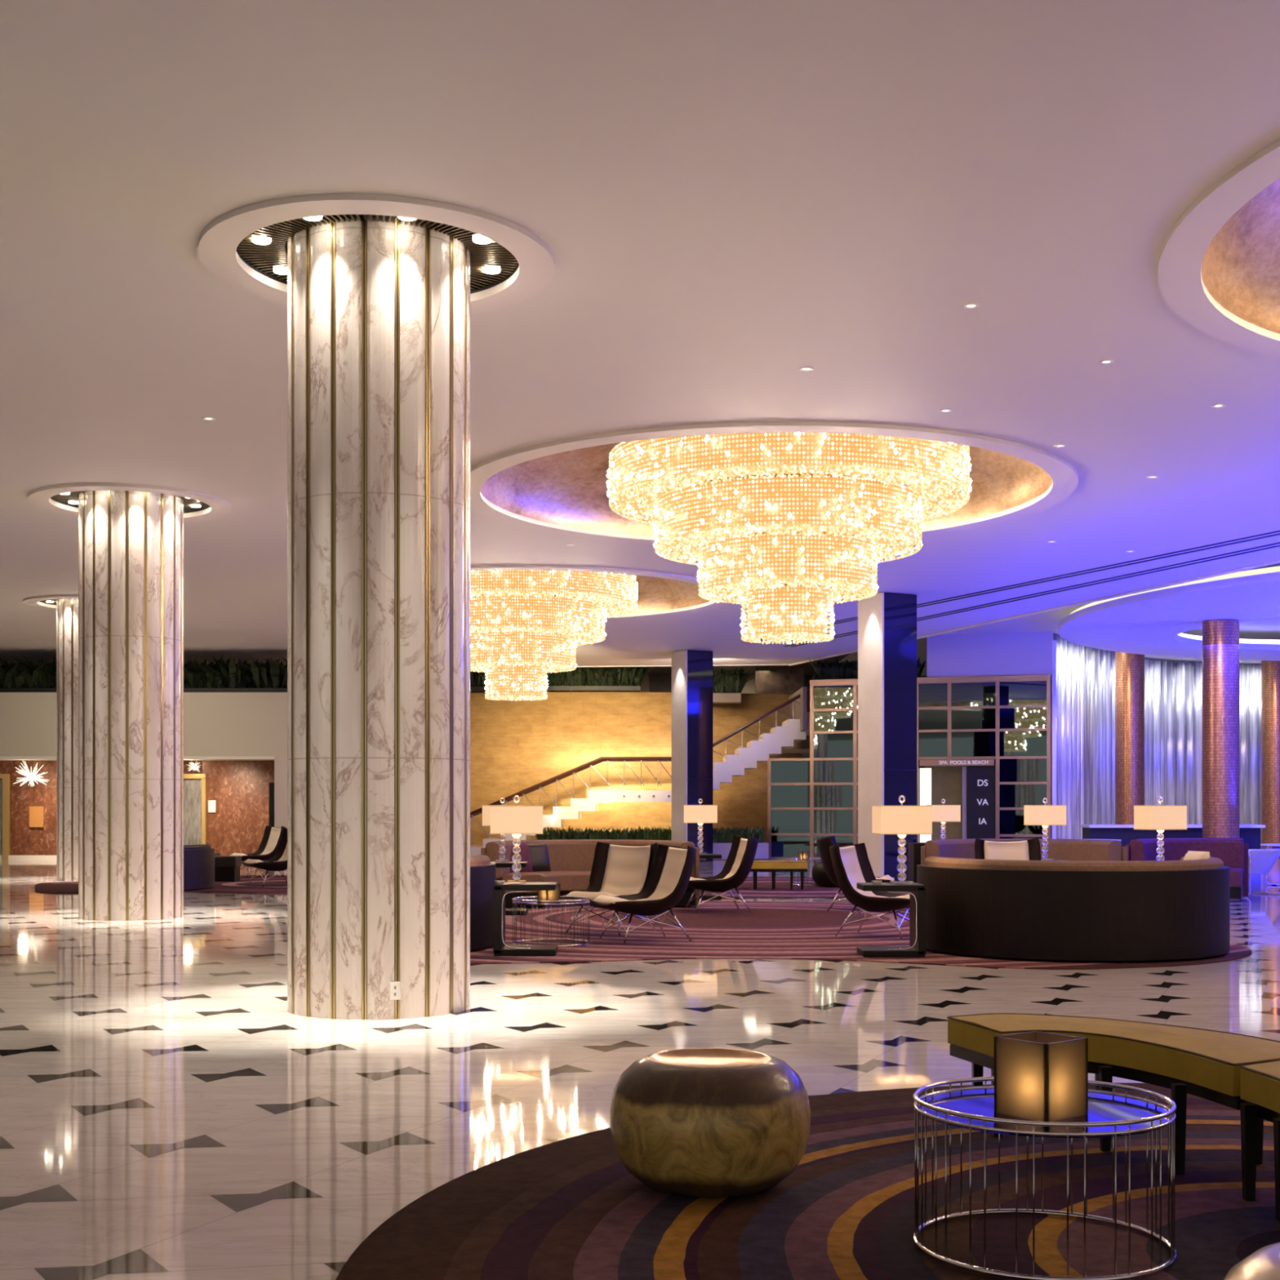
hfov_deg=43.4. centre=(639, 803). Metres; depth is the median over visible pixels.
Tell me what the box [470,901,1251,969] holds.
striped rug
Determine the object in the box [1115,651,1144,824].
column
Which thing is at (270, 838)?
cushion
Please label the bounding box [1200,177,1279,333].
ceiling
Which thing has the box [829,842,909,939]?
lounge chair
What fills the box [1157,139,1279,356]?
trim
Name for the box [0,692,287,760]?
wall
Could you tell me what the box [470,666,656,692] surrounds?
planter
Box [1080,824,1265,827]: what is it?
countertop
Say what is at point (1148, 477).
recessed light
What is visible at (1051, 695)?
wall
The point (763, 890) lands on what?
striped rug
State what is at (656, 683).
wall
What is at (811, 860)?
table
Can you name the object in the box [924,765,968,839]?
wall
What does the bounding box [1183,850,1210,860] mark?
throw pillow
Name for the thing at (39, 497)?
trim
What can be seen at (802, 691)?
wall
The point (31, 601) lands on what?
trim
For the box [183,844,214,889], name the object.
curved sofa
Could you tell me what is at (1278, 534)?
linear ceiling slot
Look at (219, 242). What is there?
trim
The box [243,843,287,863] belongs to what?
cushion
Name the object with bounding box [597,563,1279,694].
ceiling
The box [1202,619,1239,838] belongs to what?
column
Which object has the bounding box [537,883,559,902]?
candle holder
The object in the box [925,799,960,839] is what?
table lamp
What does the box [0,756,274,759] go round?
trim
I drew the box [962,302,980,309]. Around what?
recessed light
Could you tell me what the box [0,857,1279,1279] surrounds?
floor
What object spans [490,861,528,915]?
side table
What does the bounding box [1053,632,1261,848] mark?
curtain
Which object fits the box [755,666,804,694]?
wall
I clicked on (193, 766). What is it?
wall sconce
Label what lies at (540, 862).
throw pillow
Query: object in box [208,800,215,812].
notice
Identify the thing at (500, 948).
side table
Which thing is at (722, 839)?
planter
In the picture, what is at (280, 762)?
wall
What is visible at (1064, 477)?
trim
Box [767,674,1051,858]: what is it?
glass wall
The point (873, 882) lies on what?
glass dish
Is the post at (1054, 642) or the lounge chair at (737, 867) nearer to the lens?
the lounge chair at (737, 867)
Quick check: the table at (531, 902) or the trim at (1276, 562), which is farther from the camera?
the trim at (1276, 562)
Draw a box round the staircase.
[470,688,809,856]
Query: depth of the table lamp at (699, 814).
23.26 m
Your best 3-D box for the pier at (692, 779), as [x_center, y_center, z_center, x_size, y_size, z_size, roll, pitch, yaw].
[1.283,-1.165,39.395,0.750,5.130,0.762,0,0,-27]
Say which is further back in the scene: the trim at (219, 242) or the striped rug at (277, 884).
the striped rug at (277, 884)
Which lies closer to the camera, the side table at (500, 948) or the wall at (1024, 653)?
the side table at (500, 948)
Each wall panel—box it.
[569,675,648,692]
[741,674,755,693]
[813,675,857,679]
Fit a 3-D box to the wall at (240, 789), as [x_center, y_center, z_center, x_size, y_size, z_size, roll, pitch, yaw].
[-12.950,0.150,40.300,8.800,2.500,0.200,0,0,0]
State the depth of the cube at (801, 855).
27.44 m
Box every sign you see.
[920,759,994,765]
[966,765,995,839]
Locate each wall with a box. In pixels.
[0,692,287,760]
[0,760,274,855]
[183,760,202,779]
[274,755,287,828]
[470,675,1026,842]
[470,692,801,845]
[477,664,788,668]
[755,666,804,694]
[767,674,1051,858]
[788,686,806,730]
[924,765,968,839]
[926,631,1053,677]
[1050,694,1051,839]
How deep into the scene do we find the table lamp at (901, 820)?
14.59 m
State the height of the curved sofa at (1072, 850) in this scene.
0.865 m
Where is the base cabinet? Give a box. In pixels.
[908,842,925,892]
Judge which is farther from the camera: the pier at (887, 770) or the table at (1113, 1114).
the pier at (887, 770)
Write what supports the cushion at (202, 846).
on the curved sofa at (198, 860)
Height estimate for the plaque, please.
0.520 m
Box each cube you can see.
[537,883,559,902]
[797,851,808,860]
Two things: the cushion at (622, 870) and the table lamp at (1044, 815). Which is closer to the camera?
the cushion at (622, 870)
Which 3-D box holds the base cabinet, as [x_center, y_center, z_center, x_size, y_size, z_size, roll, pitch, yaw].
[4.360,0.980,24.000,0.620,0.800,0.500,0,0,0]
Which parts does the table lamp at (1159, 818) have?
lamp shade, shade trim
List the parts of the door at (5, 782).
door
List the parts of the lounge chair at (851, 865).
leg, leg, leg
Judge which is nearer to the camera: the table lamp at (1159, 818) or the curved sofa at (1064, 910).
the curved sofa at (1064, 910)
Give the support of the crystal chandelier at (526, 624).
hanging from the ceiling at (654, 593)
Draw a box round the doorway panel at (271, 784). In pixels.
[269,782,274,826]
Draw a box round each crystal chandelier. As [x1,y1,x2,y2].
[470,569,637,701]
[606,432,971,644]
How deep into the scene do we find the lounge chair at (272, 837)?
30.80 m
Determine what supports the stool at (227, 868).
on the striped rug at (277, 884)
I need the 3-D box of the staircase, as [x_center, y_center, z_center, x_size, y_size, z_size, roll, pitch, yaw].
[-0.395,-0.809,42.689,10.071,4.415,1.832,0,0,0]
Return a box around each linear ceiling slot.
[784,542,1279,647]
[826,530,1279,626]
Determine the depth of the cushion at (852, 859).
17.13 m
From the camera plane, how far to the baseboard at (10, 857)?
40.06 m
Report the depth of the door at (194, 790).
40.13 m
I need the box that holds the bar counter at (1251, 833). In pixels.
[1080,824,1265,848]
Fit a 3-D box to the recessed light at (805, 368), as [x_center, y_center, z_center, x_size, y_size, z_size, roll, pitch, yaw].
[1.430,-3.735,13.805,0.132,0.010,0.132,0,0,0]
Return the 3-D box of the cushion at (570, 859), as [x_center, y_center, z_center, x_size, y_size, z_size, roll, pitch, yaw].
[-0.661,0.765,22.051,2.787,0.530,1.387,0,0,0]
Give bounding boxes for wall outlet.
[389,982,399,999]
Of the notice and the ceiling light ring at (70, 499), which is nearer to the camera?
the ceiling light ring at (70, 499)
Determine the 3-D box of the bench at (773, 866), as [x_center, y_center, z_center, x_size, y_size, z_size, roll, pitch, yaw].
[2.039,1.153,26.173,1.397,0.463,0.659,0,0,8]
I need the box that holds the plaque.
[29,806,44,826]
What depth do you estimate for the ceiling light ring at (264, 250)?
10.96 m
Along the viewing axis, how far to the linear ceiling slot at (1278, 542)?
27.03 m
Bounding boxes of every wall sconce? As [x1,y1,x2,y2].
[13,760,48,786]
[186,761,200,772]
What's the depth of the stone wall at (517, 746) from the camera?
45.01 m
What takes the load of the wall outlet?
attached to the marble column at (379, 312)
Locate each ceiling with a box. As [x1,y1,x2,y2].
[0,0,1279,666]
[480,442,1053,536]
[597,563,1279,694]
[613,574,716,613]
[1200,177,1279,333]
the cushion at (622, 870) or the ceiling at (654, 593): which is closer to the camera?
the cushion at (622, 870)
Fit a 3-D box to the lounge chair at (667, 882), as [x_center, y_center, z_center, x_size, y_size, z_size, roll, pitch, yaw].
[0.067,0.901,16.349,1.014,0.968,0.800,0,0,-22]
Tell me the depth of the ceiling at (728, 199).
10.75 m
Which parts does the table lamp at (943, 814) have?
shade trim, lamp shade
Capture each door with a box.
[0,773,9,860]
[183,773,206,844]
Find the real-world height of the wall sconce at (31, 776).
0.662 m
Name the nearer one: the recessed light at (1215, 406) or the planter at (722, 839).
the recessed light at (1215, 406)
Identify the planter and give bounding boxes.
[0,653,287,692]
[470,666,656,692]
[534,825,671,839]
[712,666,757,703]
[712,825,768,858]
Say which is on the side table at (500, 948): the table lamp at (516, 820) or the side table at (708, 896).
the table lamp at (516, 820)
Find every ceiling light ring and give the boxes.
[39,599,56,604]
[50,490,210,513]
[235,214,519,293]
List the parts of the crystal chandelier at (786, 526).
ceiling plate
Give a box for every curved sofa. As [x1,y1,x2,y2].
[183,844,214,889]
[470,854,495,950]
[480,839,699,906]
[916,856,1230,960]
[920,838,1127,865]
[1124,837,1248,898]
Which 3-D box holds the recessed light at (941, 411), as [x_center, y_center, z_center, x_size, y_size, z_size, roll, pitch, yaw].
[2.904,-3.735,15.264,0.132,0.010,0.132,0,0,0]
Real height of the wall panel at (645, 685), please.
2.400 m
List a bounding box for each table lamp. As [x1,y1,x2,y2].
[481,797,522,862]
[489,795,542,883]
[683,798,717,854]
[871,795,932,884]
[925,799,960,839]
[994,1031,1088,1121]
[1023,797,1066,860]
[1133,796,1186,860]
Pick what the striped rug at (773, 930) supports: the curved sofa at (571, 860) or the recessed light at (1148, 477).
the curved sofa at (571, 860)
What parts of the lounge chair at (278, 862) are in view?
leg, leg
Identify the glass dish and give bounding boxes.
[494,880,504,884]
[871,880,881,884]
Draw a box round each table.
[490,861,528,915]
[493,882,557,955]
[511,896,590,946]
[699,853,721,899]
[790,857,821,885]
[856,882,925,957]
[912,1076,1177,1279]
[1097,839,1121,840]
[1260,843,1279,889]
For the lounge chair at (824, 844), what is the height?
0.968 m
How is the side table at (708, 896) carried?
on the floor at (166, 1113)
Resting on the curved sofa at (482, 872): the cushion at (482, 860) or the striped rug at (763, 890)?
the cushion at (482, 860)
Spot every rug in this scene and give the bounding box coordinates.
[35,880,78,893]
[183,875,287,894]
[335,1082,1279,1279]
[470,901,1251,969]
[699,876,908,897]
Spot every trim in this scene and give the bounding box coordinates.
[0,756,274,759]
[22,595,78,609]
[27,482,231,521]
[198,193,554,314]
[470,422,1078,543]
[470,564,735,619]
[788,560,1279,666]
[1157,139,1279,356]
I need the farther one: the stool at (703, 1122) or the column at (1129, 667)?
the column at (1129, 667)
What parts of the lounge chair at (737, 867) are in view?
leg, leg, leg, leg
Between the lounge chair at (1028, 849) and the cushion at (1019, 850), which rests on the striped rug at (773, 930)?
the lounge chair at (1028, 849)
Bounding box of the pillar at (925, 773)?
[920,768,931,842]
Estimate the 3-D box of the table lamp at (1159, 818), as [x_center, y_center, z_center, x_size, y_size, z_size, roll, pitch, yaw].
[5.620,0.325,17.350,0.486,0.811,0.286,0,0,-24]
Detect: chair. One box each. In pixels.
[228,825,286,877]
[241,828,287,887]
[562,841,657,935]
[590,844,696,943]
[684,835,758,913]
[816,835,894,912]
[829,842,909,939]
[974,838,1041,860]
[1248,848,1279,895]
[1265,845,1279,885]
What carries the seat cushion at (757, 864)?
on the bench at (773, 866)
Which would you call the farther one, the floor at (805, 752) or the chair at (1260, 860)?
the floor at (805, 752)
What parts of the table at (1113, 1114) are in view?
glass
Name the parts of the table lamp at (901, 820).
lamp shade, shade trim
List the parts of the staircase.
glass panel, handrail, glass panel, glass panel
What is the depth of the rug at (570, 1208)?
5.43 m
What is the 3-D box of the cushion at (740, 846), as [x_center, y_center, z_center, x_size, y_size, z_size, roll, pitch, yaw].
[1.003,0.773,20.697,0.965,0.657,0.612,0,0,-10]
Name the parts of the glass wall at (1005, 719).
pane, pane, pane, pane, pane, pane, pane, pane, pane, pane, pane, pane, pane, pane, pane, pane, pane, pane, pane, pane, pane, pane, pane, pane, pane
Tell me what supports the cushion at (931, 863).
on the curved sofa at (1064, 910)
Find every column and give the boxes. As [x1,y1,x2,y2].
[56,598,78,880]
[78,489,183,920]
[287,214,470,1019]
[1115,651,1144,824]
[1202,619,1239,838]
[1261,660,1279,848]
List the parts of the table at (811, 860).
glass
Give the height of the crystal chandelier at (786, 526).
3.153 m
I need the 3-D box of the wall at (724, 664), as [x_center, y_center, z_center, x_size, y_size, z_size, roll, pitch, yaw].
[-0.995,-3.970,43.600,10.060,0.500,0.100,0,0,6]
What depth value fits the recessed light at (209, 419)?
15.57 m
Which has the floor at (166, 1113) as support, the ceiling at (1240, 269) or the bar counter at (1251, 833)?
the bar counter at (1251, 833)
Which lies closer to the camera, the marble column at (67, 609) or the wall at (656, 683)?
the marble column at (67, 609)
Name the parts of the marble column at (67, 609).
marble panel, marble panel, marble panel, marble panel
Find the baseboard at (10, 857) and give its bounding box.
[0,855,56,860]
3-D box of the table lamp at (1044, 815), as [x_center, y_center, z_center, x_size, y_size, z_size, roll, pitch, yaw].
[5.270,0.325,20.900,0.486,0.811,0.286,0,0,0]
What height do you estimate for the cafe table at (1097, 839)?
0.745 m
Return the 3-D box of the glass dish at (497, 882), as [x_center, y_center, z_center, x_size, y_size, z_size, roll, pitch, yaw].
[-1.285,0.715,14.700,0.100,0.030,0.100,0,0,0]
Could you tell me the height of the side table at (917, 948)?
0.652 m
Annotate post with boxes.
[962,766,966,839]
[1051,640,1056,839]
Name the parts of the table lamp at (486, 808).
lamp shade, shade trim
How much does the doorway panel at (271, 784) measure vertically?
1.900 m
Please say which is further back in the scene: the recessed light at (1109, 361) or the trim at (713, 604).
the trim at (713, 604)
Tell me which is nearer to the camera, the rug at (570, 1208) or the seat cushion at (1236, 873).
the rug at (570, 1208)
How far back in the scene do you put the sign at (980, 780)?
39.83 m
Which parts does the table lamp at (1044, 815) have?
lamp shade, shade trim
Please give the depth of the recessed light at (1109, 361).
13.58 m
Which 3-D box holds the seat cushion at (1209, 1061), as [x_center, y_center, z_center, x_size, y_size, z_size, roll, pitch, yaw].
[1.971,0.984,6.498,0.711,0.123,1.595,0,0,-39]
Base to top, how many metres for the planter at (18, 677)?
0.909 m
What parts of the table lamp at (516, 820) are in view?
shade trim, lamp shade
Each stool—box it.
[214,855,241,881]
[609,1048,810,1197]
[811,861,838,887]
[1223,1242,1279,1279]
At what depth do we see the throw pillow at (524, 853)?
21.95 m
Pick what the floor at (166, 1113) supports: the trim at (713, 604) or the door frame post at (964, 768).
the door frame post at (964, 768)
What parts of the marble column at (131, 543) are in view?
marble panel, marble panel, marble panel, marble panel, marble panel, marble panel, marble panel, marble panel, marble panel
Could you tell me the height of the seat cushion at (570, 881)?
0.255 m
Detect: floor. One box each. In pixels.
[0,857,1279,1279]
[781,748,809,756]
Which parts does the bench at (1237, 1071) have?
leg, leg, leg, rail, leg, leg, leg, leg, rail, leg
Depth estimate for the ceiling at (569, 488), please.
20.94 m
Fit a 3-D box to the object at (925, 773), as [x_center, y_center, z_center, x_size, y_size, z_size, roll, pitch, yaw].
[7.184,0.225,40.407,0.258,2.250,0.250,0,0,17]
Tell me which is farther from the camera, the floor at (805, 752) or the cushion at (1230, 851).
the floor at (805, 752)
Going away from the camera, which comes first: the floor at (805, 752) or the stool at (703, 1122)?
the stool at (703, 1122)
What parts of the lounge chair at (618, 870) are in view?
leg, leg, leg, leg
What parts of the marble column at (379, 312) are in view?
marble panel, marble panel, marble panel, marble panel, marble panel, marble panel, marble panel, marble panel, marble panel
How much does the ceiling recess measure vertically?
0.260 m
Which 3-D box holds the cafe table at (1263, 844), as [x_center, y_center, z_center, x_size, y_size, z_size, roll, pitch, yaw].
[10.600,1.028,26.200,0.900,0.745,0.900,0,0,0]
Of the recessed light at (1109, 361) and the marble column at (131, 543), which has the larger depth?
the marble column at (131, 543)
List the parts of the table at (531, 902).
glass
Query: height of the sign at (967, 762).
0.150 m
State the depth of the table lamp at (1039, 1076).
4.88 m
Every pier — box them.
[671,649,713,861]
[857,591,917,880]
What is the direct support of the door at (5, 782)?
in the wall at (240, 789)
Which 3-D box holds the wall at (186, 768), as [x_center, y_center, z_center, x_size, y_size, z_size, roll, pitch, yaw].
[-11.500,0.150,40.500,1.300,2.500,0.100,0,0,0]
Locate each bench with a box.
[724,860,807,889]
[946,1013,1279,1221]
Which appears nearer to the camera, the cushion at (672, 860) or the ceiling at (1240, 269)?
the ceiling at (1240, 269)
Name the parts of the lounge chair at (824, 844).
leg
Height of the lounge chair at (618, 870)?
0.968 m
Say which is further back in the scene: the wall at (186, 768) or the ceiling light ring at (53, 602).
the wall at (186, 768)
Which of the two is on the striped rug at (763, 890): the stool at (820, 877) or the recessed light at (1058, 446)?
the stool at (820, 877)
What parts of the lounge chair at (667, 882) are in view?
leg, leg, leg, leg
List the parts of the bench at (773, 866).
leg, leg, leg, leg, rail, leg, leg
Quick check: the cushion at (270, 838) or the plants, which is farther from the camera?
the plants
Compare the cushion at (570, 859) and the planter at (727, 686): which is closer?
the cushion at (570, 859)
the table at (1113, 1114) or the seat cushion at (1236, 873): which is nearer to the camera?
the table at (1113, 1114)
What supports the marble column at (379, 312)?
on the floor at (166, 1113)
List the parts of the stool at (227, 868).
seat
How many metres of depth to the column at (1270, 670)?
43.75 m
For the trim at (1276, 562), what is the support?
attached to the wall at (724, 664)
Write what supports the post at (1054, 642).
on the floor at (166, 1113)
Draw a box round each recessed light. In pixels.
[201,417,215,421]
[799,366,813,371]
[938,408,952,413]
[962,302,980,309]
[1053,444,1066,448]
[1098,359,1114,364]
[1146,475,1158,478]
[1210,404,1226,408]
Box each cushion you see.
[183,844,210,849]
[230,826,281,855]
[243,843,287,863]
[470,854,490,866]
[485,839,694,879]
[502,870,591,893]
[562,844,650,898]
[591,846,687,903]
[689,838,747,880]
[724,860,807,868]
[839,845,909,898]
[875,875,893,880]
[924,856,1223,871]
[947,1013,1279,1096]
[983,840,1029,860]
[1129,837,1244,873]
[1230,867,1243,887]
[1240,1060,1279,1113]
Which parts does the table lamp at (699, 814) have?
shade trim, lamp shade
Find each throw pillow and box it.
[510,842,533,872]
[528,844,551,871]
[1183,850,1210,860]
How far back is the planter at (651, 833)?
40.25 m
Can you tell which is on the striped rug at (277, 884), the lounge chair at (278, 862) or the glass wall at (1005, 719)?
the lounge chair at (278, 862)
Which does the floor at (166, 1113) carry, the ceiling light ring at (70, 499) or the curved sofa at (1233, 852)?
the curved sofa at (1233, 852)
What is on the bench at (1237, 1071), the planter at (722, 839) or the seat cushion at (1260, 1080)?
the seat cushion at (1260, 1080)
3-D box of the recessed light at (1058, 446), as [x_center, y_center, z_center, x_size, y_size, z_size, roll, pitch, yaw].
[4.383,-3.735,16.763,0.132,0.010,0.132,0,0,0]
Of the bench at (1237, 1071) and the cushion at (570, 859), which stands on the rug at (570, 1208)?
the bench at (1237, 1071)
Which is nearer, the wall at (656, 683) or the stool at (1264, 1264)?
the stool at (1264, 1264)
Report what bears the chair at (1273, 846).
on the floor at (166, 1113)
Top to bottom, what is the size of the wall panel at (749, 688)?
2.800 m
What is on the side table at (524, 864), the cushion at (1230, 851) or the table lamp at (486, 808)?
the table lamp at (486, 808)

